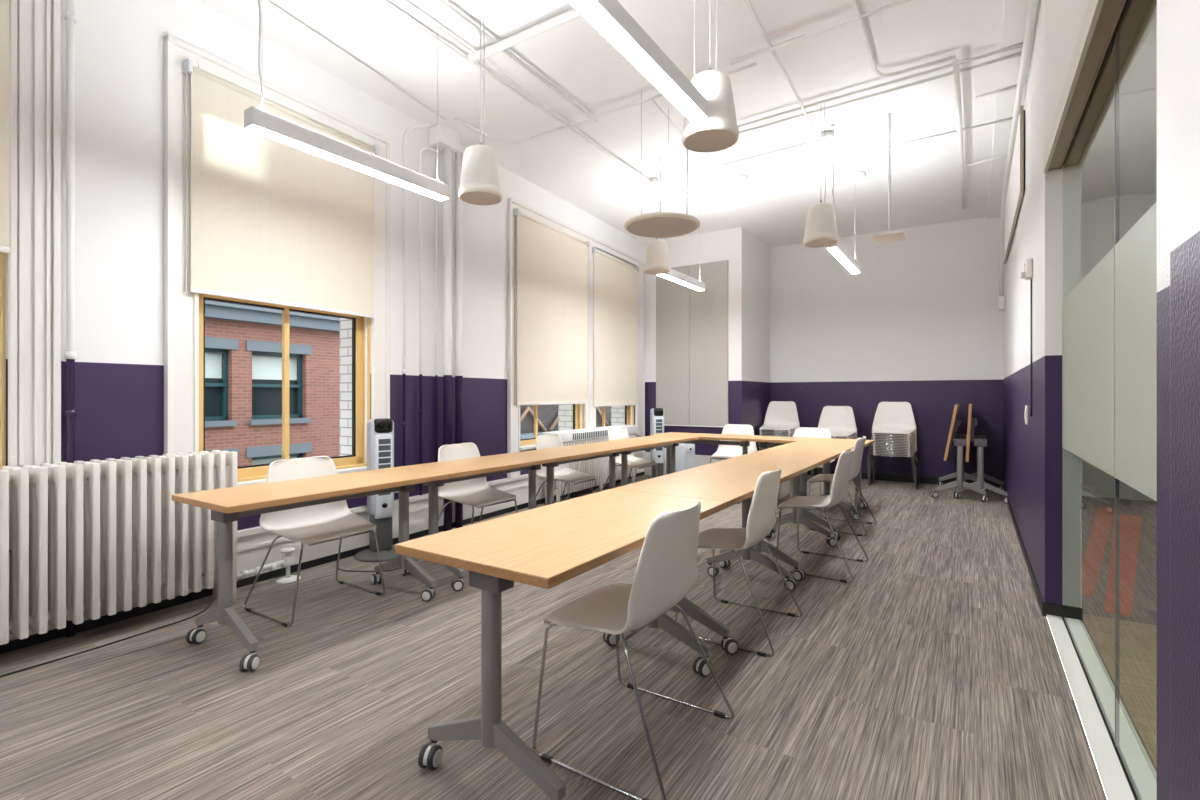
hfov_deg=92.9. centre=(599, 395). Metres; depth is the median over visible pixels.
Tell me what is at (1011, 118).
conduit
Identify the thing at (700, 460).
baseboard
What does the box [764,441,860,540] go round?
folding table
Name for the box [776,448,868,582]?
chair
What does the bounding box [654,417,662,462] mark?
grille
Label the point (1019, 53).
conduit
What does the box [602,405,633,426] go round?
window
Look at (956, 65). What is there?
conduit
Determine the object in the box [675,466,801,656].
chair
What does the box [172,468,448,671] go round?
folding table
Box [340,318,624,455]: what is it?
wall
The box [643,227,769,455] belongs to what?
wall
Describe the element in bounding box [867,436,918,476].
chair
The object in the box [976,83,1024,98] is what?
conduit
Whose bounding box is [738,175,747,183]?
ceiling box
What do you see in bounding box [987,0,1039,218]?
trim
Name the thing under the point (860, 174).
ceiling box
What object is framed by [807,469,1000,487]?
baseboard
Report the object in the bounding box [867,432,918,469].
chair
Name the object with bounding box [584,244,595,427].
trim
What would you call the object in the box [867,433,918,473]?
chair
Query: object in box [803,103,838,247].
speaker
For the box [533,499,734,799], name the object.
chair
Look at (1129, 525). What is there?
carpet runner
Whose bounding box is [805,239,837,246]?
grille
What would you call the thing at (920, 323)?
wall
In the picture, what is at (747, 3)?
conduit
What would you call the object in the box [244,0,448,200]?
pendant lamp
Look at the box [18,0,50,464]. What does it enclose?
pipes
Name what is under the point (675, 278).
diffuser
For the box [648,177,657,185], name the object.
ceiling box
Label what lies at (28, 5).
trim
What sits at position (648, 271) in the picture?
grille
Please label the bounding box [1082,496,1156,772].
floor
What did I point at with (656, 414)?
tower fan
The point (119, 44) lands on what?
wall
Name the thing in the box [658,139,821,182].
conduit
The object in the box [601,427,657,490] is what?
chair
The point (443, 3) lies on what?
conduit
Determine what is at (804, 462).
folding table
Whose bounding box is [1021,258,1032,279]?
fire alarm strobe
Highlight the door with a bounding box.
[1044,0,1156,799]
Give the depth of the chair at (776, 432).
8.45 m
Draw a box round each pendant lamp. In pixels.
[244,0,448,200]
[567,0,707,121]
[659,171,704,290]
[827,242,859,273]
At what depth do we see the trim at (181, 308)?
3.43 m
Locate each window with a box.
[0,252,5,469]
[199,294,369,481]
[520,404,583,445]
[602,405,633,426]
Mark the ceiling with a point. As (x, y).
(574, 56)
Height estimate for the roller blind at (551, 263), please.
2.115 m
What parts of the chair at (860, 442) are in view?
sled leg, sled leg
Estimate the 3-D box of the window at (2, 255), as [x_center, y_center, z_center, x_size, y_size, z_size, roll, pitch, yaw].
[-3.404,-0.725,2.008,0.128,2.570,1.840,0,0,30]
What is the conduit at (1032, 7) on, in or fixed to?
attached to the wall at (1032, 452)
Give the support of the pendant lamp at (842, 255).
hanging from the ceiling
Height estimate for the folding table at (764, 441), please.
0.756 m
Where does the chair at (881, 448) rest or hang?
on the chair at (916, 445)
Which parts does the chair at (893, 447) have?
under frame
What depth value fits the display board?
4.97 m
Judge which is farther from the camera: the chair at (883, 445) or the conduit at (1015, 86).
the chair at (883, 445)
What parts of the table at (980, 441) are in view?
hinge plate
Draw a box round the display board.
[1004,105,1024,263]
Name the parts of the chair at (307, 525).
sled leg, under frame, sled leg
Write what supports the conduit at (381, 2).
attached to the ceiling
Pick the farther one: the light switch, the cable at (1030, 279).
the light switch
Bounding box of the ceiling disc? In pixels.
[624,90,700,237]
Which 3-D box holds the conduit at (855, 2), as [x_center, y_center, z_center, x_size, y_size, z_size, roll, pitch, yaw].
[1.272,-2.380,2.594,0.513,0.028,3.734,0,0,33]
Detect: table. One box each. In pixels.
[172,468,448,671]
[392,452,568,590]
[395,489,726,799]
[519,443,642,504]
[595,435,698,485]
[612,464,799,654]
[650,432,758,503]
[710,450,838,580]
[747,436,873,515]
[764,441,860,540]
[930,404,988,501]
[953,404,1007,502]
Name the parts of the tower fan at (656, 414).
stem, control panel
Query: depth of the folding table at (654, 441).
6.19 m
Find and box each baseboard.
[0,451,645,653]
[644,452,726,474]
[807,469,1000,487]
[1003,487,1081,619]
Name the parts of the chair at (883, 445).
under frame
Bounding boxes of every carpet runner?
[1082,506,1114,596]
[1104,514,1140,616]
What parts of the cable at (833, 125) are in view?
power cord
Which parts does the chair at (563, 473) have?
sled leg, sled leg, under frame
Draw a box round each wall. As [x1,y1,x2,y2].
[6,0,642,530]
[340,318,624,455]
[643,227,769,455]
[770,217,1002,480]
[1003,0,1169,799]
[1082,190,1156,500]
[1170,0,1199,799]
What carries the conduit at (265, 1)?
attached to the ceiling
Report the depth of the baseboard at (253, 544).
4.14 m
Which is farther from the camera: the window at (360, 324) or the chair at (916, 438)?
the chair at (916, 438)
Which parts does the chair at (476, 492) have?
sled leg, under frame, sled leg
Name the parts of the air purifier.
handle panel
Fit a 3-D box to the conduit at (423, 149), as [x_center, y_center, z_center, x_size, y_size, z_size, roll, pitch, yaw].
[-1.524,-0.676,5.065,0.035,3.093,0.191,0,0,40]
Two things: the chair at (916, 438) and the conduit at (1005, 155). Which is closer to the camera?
the conduit at (1005, 155)
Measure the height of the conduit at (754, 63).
0.024 m
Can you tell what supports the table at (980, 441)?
on the floor at (937, 672)
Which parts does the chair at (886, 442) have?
under frame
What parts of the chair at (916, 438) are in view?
under frame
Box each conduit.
[262,0,445,120]
[374,0,649,181]
[395,0,654,188]
[402,124,430,465]
[419,148,436,494]
[435,0,597,121]
[435,148,436,461]
[455,62,756,143]
[468,0,618,62]
[652,99,681,133]
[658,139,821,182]
[672,117,1012,196]
[730,0,912,64]
[737,40,1031,127]
[739,52,1021,133]
[744,0,816,134]
[852,0,955,76]
[953,59,965,209]
[967,154,1006,165]
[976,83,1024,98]
[999,0,1037,296]
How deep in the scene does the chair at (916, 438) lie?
7.66 m
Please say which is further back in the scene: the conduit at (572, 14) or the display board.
the display board
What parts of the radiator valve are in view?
floor plate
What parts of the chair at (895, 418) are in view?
under frame, sled leg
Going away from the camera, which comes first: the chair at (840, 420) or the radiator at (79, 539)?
the radiator at (79, 539)
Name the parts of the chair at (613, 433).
sled leg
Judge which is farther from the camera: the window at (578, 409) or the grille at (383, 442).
the window at (578, 409)
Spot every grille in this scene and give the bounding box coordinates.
[375,434,392,518]
[460,192,500,204]
[573,430,607,439]
[644,269,669,274]
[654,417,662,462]
[684,129,736,151]
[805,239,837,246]
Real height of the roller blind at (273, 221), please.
1.383 m
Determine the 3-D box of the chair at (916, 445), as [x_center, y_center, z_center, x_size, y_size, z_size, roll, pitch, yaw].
[4.064,0.746,7.891,0.593,0.859,0.526,0,0,33]
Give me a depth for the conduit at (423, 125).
4.84 m
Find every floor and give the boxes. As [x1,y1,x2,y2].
[0,475,1106,799]
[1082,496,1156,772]
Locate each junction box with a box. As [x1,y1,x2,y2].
[429,124,459,152]
[998,296,1004,310]
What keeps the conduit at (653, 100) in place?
attached to the ceiling
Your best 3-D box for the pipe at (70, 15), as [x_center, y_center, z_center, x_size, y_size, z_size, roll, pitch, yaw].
[-2.736,-0.590,2.945,0.046,3.660,0.046,0,0,33]
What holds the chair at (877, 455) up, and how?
on the floor at (937, 672)
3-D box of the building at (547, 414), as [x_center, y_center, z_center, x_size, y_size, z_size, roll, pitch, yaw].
[2.302,-1.260,25.827,1.100,15.000,21.350,0,0,30]
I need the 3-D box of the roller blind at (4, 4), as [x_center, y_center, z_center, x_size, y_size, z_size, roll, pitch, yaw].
[-3.285,-1.357,1.992,0.088,1.345,1.794,0,0,30]
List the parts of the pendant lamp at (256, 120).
power cord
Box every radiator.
[0,450,236,644]
[542,425,636,502]
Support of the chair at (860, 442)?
on the floor at (937, 672)
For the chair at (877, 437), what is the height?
0.859 m
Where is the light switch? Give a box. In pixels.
[1024,405,1027,424]
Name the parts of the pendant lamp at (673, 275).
power cord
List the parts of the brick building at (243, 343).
pane, cornice, pane, pane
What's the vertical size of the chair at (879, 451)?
0.859 m
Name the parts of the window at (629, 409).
frame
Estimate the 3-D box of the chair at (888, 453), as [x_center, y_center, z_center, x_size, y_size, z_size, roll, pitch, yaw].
[4.071,0.789,7.902,0.593,0.859,0.526,0,0,33]
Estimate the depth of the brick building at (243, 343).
10.89 m
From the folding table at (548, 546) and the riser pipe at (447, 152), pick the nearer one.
the folding table at (548, 546)
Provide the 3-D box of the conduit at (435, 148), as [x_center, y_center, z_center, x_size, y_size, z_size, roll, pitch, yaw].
[-1.484,-0.725,5.172,0.018,3.190,0.018,0,0,33]
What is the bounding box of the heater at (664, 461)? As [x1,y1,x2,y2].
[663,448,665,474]
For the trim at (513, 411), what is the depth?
6.20 m
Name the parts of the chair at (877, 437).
under frame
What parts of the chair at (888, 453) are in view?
under frame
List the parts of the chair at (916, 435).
under frame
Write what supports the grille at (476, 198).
attached to the speaker at (480, 184)
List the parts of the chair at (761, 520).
sled leg, under frame, sled leg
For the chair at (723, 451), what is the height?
0.859 m
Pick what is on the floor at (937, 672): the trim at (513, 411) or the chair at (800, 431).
the chair at (800, 431)
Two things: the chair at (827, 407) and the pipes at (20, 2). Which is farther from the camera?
the chair at (827, 407)
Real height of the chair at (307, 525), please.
0.859 m
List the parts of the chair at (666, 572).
sled leg, under frame, sled leg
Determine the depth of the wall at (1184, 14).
0.85 m
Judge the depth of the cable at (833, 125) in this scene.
5.12 m
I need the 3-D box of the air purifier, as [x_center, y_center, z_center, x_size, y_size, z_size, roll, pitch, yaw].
[1.155,0.960,8.146,0.260,0.560,0.352,0,0,-42]
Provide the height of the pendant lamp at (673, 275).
1.114 m
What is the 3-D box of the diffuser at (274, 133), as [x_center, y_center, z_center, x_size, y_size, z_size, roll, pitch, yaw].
[-1.371,-1.310,3.284,0.072,0.009,1.217,0,0,33]
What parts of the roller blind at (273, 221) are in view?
pull chain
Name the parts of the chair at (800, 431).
sled leg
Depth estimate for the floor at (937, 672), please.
2.39 m
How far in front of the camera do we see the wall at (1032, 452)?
3.20 m
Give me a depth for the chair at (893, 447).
7.67 m
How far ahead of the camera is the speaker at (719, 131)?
2.73 m
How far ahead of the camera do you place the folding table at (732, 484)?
3.18 m
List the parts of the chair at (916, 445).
under frame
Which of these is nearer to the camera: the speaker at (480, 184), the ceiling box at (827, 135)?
the speaker at (480, 184)
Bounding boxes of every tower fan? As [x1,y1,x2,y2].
[354,418,398,561]
[650,408,663,477]
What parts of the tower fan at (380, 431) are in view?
stem, control panel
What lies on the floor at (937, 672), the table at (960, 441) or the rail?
the table at (960, 441)
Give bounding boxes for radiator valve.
[237,547,300,582]
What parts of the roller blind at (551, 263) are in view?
pull chain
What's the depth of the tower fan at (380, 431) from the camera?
4.37 m
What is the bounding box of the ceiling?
[194,0,1156,247]
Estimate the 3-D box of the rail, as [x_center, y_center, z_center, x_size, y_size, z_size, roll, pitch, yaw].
[1.362,0.448,8.565,1.200,0.015,0.033,0,0,33]
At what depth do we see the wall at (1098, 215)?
6.96 m
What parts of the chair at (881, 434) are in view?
under frame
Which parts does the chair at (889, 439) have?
under frame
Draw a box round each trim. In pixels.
[8,0,60,467]
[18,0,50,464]
[164,34,390,454]
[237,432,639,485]
[507,198,644,477]
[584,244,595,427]
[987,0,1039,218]
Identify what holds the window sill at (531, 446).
attached to the wall at (119, 44)
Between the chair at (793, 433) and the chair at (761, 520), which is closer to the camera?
the chair at (761, 520)
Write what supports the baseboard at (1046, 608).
attached to the wall at (1032, 452)
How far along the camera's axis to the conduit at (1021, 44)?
4.34 m
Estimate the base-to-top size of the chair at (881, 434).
0.859 m
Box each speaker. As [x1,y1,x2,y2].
[458,15,502,204]
[643,157,670,274]
[682,0,738,152]
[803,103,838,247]
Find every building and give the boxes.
[205,300,339,465]
[520,404,610,438]
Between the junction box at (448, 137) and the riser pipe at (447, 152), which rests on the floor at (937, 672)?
the riser pipe at (447, 152)
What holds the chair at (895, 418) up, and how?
on the chair at (889, 439)
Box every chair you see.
[244,456,384,626]
[438,443,517,524]
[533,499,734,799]
[536,434,596,501]
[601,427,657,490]
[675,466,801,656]
[710,424,756,462]
[757,401,799,445]
[757,425,799,447]
[757,430,794,449]
[757,432,793,450]
[758,433,793,448]
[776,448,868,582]
[778,427,834,500]
[806,436,875,535]
[818,406,856,438]
[827,407,856,438]
[867,402,918,466]
[867,403,918,468]
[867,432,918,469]
[867,433,918,471]
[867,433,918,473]
[867,435,918,474]
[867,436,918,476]
[867,438,918,477]
[868,440,918,479]
[868,441,918,481]
[868,443,918,482]
[868,445,918,484]
[868,446,918,485]
[868,448,918,487]
[868,450,918,488]
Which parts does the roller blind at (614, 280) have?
pull chain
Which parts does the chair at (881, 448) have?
under frame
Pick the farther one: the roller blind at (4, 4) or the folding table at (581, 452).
the folding table at (581, 452)
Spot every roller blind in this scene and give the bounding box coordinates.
[0,0,9,252]
[183,58,378,317]
[513,208,589,404]
[592,247,638,406]
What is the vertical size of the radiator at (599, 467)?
0.822 m
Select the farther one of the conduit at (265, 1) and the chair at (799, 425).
the chair at (799, 425)
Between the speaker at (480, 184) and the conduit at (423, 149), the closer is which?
the speaker at (480, 184)
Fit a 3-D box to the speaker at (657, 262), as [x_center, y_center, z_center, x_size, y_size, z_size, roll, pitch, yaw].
[0.580,-1.840,5.797,0.278,1.160,0.278,0,0,33]
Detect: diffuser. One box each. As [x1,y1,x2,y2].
[246,125,447,200]
[659,274,702,290]
[828,247,858,273]
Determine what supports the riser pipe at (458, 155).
on the floor at (937, 672)
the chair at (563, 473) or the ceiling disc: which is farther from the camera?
the chair at (563, 473)
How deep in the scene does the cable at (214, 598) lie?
2.81 m
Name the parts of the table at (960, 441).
hinge plate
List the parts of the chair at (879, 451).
under frame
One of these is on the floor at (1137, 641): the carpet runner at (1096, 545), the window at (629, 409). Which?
the carpet runner at (1096, 545)
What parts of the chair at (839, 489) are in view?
under frame, sled leg, sled leg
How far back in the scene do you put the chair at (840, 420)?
8.37 m
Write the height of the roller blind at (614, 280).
2.110 m
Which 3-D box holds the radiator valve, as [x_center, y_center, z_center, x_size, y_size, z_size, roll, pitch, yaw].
[-2.175,1.132,3.739,0.150,0.216,0.406,0,0,33]
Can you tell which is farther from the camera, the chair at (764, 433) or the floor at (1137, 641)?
the chair at (764, 433)
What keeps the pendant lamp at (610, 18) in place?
hanging from the ceiling
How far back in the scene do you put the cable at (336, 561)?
4.02 m
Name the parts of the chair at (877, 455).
sled leg, under frame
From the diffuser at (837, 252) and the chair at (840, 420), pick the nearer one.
the diffuser at (837, 252)
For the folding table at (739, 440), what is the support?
on the floor at (937, 672)
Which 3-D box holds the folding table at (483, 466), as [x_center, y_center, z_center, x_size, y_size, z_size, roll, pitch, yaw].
[-0.833,0.861,4.219,0.645,0.756,1.263,0,0,33]
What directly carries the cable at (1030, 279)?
attached to the wall at (1032, 452)
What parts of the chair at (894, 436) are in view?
under frame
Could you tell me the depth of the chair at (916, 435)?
7.68 m
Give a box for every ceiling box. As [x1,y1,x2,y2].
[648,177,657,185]
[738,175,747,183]
[821,130,833,140]
[855,171,865,179]
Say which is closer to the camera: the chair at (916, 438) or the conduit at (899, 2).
the conduit at (899, 2)
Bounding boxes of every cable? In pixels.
[0,598,215,676]
[336,561,398,571]
[831,124,836,209]
[1029,279,1031,416]
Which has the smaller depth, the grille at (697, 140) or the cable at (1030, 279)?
the grille at (697, 140)
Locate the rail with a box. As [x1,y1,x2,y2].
[664,425,723,426]
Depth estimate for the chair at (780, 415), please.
8.79 m
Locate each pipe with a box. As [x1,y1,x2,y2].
[65,0,75,636]
[443,148,451,531]
[455,151,462,527]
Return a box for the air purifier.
[675,443,694,471]
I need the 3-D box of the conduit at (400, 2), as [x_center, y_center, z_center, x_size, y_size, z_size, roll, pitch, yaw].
[-1.135,-2.380,3.612,0.095,0.020,6.803,0,0,32]
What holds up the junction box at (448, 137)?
attached to the ceiling
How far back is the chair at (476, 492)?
4.49 m

